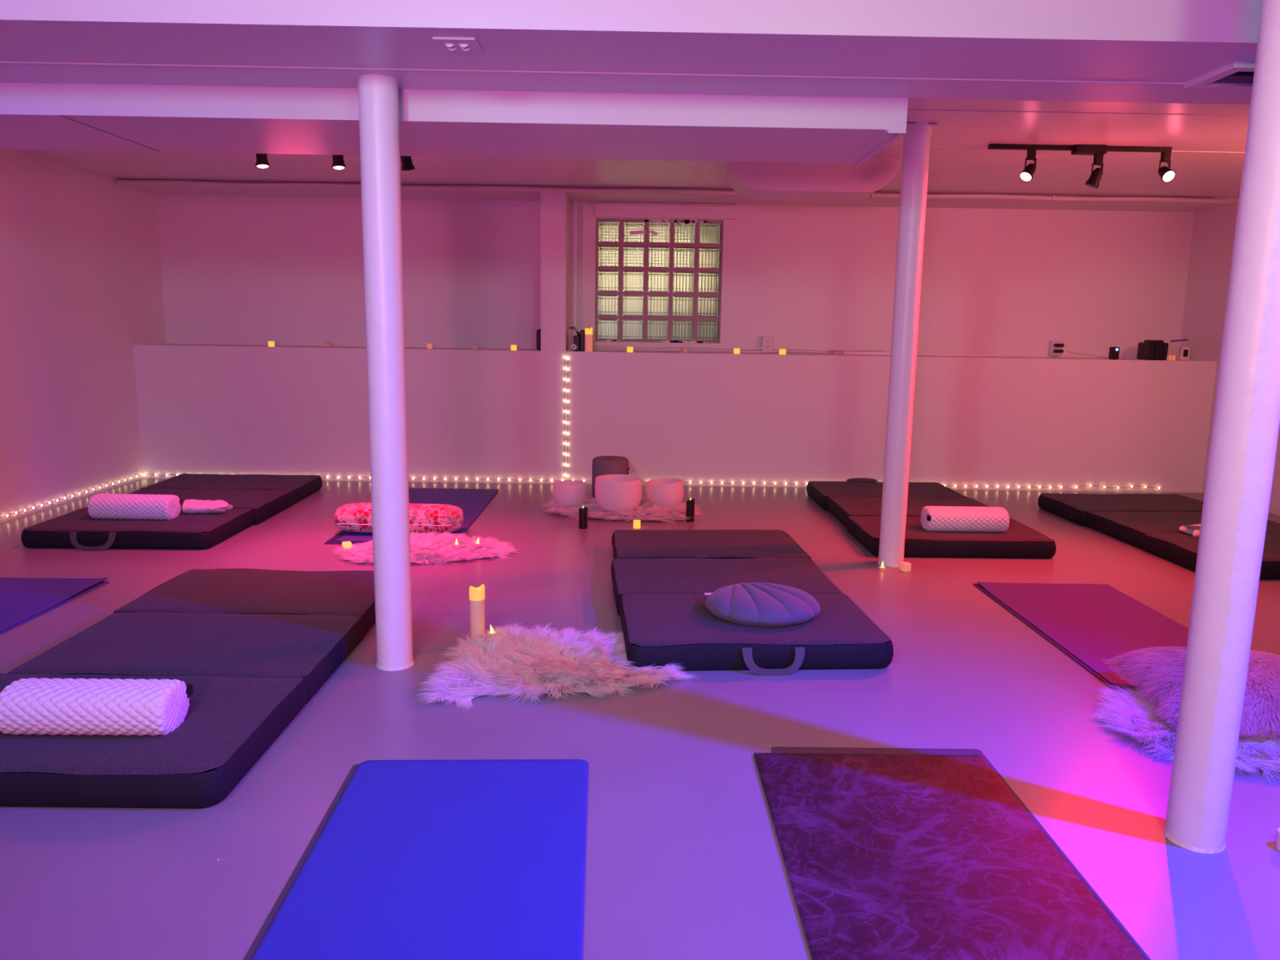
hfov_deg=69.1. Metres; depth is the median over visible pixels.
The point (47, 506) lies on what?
baseboard
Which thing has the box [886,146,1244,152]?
trim
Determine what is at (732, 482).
string lights
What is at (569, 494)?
bowl
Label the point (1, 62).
trim
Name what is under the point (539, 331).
speaker
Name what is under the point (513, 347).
votive candle
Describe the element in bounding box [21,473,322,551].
mattress
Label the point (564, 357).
string lights
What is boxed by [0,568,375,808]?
mattress
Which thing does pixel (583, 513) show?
pillar candle
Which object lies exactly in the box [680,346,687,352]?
votive candle
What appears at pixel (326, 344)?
votive candle
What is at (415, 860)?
yoga mat
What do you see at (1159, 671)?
fluffy cushion
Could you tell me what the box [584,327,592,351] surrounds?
pillar candle
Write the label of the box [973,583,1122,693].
yoga mat
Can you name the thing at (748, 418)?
wall
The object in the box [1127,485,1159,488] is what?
string lights
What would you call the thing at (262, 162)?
track light
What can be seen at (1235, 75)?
air vent
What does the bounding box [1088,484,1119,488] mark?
string lights
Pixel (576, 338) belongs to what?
case
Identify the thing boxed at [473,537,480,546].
tea light
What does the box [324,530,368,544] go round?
yoga mat
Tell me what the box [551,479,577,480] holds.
string lights
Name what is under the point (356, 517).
bolster
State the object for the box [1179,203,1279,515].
wall
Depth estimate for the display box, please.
7.29 m
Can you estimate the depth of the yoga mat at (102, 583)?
4.09 m
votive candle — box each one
[267,340,274,346]
[324,342,330,346]
[342,541,351,548]
[426,343,432,348]
[471,343,477,349]
[511,344,516,350]
[626,346,633,351]
[633,519,640,528]
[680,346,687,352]
[733,348,740,353]
[778,348,786,354]
[899,561,911,572]
[1275,827,1279,851]
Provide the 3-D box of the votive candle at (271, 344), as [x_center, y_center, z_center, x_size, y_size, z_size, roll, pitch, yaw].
[-2.862,-1.060,7.215,0.041,0.048,0.041,-1,10,-12]
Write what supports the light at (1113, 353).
on the wall at (748, 418)
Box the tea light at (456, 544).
[453,538,460,547]
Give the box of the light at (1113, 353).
[1108,346,1119,359]
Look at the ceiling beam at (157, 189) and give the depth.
7.20 m
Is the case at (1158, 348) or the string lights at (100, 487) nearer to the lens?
the string lights at (100, 487)
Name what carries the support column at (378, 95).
on the floor
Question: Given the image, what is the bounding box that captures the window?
[595,218,723,343]
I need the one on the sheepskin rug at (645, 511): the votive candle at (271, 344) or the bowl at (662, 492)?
the bowl at (662, 492)
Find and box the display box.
[1177,346,1190,360]
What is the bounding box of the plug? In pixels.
[567,343,577,351]
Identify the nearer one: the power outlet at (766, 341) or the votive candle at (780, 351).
the votive candle at (780, 351)
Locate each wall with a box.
[0,149,166,519]
[133,343,1217,490]
[156,195,1194,359]
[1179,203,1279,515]
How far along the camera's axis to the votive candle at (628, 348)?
7.22 m
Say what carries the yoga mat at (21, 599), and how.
on the yoga mat at (102, 583)
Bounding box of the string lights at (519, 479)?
[519,479,545,480]
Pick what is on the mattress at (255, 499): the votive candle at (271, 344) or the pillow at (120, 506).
the pillow at (120, 506)
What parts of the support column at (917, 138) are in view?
cap plate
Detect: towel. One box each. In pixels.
[182,498,233,513]
[1178,524,1200,537]
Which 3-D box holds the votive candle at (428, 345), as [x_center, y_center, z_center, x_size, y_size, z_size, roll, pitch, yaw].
[-1.653,-1.054,7.295,0.041,0.048,0.041,-2,10,-17]
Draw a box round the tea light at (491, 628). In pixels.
[488,625,497,637]
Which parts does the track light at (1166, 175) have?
rail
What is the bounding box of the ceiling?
[12,98,1250,198]
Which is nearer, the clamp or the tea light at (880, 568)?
the tea light at (880, 568)
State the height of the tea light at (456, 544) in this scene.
0.048 m
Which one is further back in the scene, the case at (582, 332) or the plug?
the case at (582, 332)
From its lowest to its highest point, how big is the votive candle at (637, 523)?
0.053 m
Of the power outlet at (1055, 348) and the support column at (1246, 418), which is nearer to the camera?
the support column at (1246, 418)
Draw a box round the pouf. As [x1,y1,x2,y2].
[591,455,631,497]
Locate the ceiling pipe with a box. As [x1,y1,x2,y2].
[116,179,1226,203]
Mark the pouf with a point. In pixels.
(606, 464)
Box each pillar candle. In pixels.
[469,584,485,639]
[578,506,587,528]
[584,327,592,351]
[685,498,694,521]
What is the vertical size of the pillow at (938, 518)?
0.143 m
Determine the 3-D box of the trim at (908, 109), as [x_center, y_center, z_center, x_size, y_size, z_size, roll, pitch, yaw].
[0.330,-1.727,4.293,8.370,0.003,0.005,1,10,-1]
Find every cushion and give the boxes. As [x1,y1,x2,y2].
[704,582,820,626]
[1103,645,1279,737]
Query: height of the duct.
0.200 m
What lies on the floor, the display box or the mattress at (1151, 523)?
the mattress at (1151, 523)
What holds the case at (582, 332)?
on the wall at (748, 418)
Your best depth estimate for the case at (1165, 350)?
7.28 m
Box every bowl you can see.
[552,480,586,508]
[595,474,641,512]
[644,477,684,507]
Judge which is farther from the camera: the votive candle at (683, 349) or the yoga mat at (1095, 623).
the votive candle at (683, 349)
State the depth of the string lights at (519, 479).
7.31 m
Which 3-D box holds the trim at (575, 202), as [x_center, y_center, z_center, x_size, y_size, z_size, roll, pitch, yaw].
[-0.524,-1.672,7.557,0.025,1.215,0.035,1,10,-1]
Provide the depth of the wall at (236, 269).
7.58 m
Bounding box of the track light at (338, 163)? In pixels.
[332,155,346,170]
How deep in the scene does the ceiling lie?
5.84 m
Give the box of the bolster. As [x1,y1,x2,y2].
[333,502,463,533]
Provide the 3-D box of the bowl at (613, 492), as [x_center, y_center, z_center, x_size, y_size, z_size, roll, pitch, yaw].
[-0.143,0.099,6.140,0.310,0.228,0.310,1,10,-1]
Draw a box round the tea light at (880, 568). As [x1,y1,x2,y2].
[878,560,886,570]
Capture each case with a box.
[573,335,579,351]
[579,329,585,351]
[1137,342,1155,359]
[1143,339,1164,359]
[1161,342,1168,359]
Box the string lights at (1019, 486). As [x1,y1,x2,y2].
[1013,485,1040,488]
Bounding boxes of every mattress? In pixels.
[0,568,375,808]
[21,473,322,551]
[610,529,893,675]
[806,477,1056,558]
[1037,493,1279,579]
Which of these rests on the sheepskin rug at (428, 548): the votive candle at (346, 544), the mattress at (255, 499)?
the votive candle at (346, 544)
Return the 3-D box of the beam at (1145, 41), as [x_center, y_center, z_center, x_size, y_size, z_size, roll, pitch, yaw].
[0.338,-1.383,2.871,8.370,0.210,0.695,1,10,-1]
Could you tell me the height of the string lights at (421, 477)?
0.013 m
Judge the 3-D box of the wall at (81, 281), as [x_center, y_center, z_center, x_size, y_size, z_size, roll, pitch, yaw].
[-3.957,-0.325,2.327,0.200,2.250,11.150,1,10,-1]
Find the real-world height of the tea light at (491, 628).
0.047 m
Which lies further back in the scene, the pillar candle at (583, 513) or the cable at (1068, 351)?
the cable at (1068, 351)
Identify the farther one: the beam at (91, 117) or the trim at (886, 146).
the trim at (886, 146)
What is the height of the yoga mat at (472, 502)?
0.008 m
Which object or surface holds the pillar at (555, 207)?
attached to the wall at (236, 269)
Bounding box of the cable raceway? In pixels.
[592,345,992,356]
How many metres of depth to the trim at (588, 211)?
7.53 m
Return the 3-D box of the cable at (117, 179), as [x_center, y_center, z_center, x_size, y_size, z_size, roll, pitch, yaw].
[0.212,-2.147,6.841,8.070,0.013,0.020,1,10,-1]
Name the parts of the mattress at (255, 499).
handle, handle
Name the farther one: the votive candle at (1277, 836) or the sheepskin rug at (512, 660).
the sheepskin rug at (512, 660)
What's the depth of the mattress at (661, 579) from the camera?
3.80 m
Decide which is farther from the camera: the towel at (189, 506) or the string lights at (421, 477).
the string lights at (421, 477)
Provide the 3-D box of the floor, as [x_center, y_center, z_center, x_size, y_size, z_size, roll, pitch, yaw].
[0.309,0.960,2.470,8.770,0.200,11.350,1,10,-1]
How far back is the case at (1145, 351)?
7.33 m
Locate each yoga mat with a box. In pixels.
[0,577,107,631]
[0,581,109,634]
[243,764,359,959]
[251,759,588,959]
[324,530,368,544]
[337,487,498,541]
[753,752,1147,959]
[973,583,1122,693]
[977,581,1188,693]
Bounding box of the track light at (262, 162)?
[255,153,270,168]
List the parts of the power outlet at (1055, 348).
plate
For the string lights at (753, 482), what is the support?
attached to the wall at (748, 418)
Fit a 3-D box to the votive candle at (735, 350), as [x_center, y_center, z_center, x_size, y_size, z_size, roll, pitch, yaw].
[0.755,-1.009,7.248,0.041,0.048,0.041,-1,10,-12]
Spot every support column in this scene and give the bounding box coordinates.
[357,74,413,671]
[877,122,938,567]
[1163,0,1279,853]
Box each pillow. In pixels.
[0,677,192,735]
[87,493,182,519]
[920,506,1009,532]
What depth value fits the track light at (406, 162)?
5.06 m
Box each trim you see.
[0,61,1184,84]
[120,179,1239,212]
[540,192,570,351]
[573,200,577,335]
[582,204,595,350]
[595,204,738,219]
[595,342,719,351]
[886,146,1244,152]
[907,109,1248,115]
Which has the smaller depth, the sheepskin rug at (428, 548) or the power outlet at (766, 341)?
the sheepskin rug at (428, 548)
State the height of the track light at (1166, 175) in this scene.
0.221 m
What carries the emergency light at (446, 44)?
attached to the beam at (1145, 41)
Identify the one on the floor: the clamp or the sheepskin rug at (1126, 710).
the sheepskin rug at (1126, 710)
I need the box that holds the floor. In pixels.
[0,478,1279,959]
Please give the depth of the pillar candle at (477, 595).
3.61 m
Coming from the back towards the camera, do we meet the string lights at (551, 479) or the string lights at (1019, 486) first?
the string lights at (1019, 486)
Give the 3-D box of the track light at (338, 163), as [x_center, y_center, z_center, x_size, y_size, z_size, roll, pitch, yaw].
[-1.631,-1.724,5.073,0.070,0.077,0.087,0,10,-2]
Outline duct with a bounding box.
[725,157,899,200]
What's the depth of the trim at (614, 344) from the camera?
7.64 m
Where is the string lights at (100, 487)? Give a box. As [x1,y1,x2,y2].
[0,473,143,518]
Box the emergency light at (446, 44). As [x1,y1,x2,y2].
[431,36,483,53]
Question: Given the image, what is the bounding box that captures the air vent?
[1184,61,1255,89]
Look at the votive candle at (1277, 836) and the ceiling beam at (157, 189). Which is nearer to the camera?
the votive candle at (1277, 836)
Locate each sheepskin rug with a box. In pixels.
[333,531,517,564]
[412,622,699,709]
[540,496,703,524]
[1087,683,1279,782]
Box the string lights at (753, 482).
[753,482,779,484]
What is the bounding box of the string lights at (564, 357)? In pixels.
[564,356,568,477]
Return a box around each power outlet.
[760,335,773,351]
[1048,340,1064,355]
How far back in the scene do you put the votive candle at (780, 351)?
7.24 m
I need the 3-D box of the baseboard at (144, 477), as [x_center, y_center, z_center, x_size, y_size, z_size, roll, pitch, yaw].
[0.277,0.034,7.338,8.370,0.018,0.012,1,10,-1]
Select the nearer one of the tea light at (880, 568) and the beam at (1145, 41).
the beam at (1145, 41)
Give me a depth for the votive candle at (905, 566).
4.83 m
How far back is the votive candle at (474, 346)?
7.28 m
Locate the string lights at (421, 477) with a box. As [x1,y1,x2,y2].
[421,477,456,479]
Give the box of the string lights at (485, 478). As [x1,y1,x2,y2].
[484,478,515,480]
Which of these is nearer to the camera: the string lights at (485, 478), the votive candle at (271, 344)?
the votive candle at (271, 344)
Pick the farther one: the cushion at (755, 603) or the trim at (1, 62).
the cushion at (755, 603)
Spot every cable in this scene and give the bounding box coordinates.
[117,178,1213,197]
[1067,351,1124,359]
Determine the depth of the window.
7.61 m
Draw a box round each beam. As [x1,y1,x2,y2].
[0,0,1262,104]
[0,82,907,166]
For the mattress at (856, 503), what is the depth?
5.48 m
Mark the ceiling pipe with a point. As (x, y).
(1052, 197)
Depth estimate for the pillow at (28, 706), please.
2.53 m
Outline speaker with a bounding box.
[536,328,541,350]
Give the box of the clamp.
[568,326,579,351]
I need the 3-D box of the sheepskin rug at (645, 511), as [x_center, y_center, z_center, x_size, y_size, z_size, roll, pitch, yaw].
[-0.123,0.173,6.235,1.133,0.093,0.724,2,10,5]
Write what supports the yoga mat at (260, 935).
on the floor
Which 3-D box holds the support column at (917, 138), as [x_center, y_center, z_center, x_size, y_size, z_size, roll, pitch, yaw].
[1.367,-0.659,4.817,0.170,2.250,0.140,1,10,-1]
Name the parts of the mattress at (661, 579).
handle, handle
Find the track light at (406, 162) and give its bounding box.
[400,155,414,170]
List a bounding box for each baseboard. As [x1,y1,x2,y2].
[0,475,143,523]
[143,475,1202,493]
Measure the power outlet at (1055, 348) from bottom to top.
0.124 m
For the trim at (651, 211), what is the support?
attached to the wall at (236, 269)
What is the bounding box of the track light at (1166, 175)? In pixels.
[987,143,1176,187]
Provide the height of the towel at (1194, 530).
0.079 m
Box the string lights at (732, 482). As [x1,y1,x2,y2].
[689,481,736,484]
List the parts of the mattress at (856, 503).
handle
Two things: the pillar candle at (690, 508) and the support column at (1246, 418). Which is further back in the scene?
the pillar candle at (690, 508)

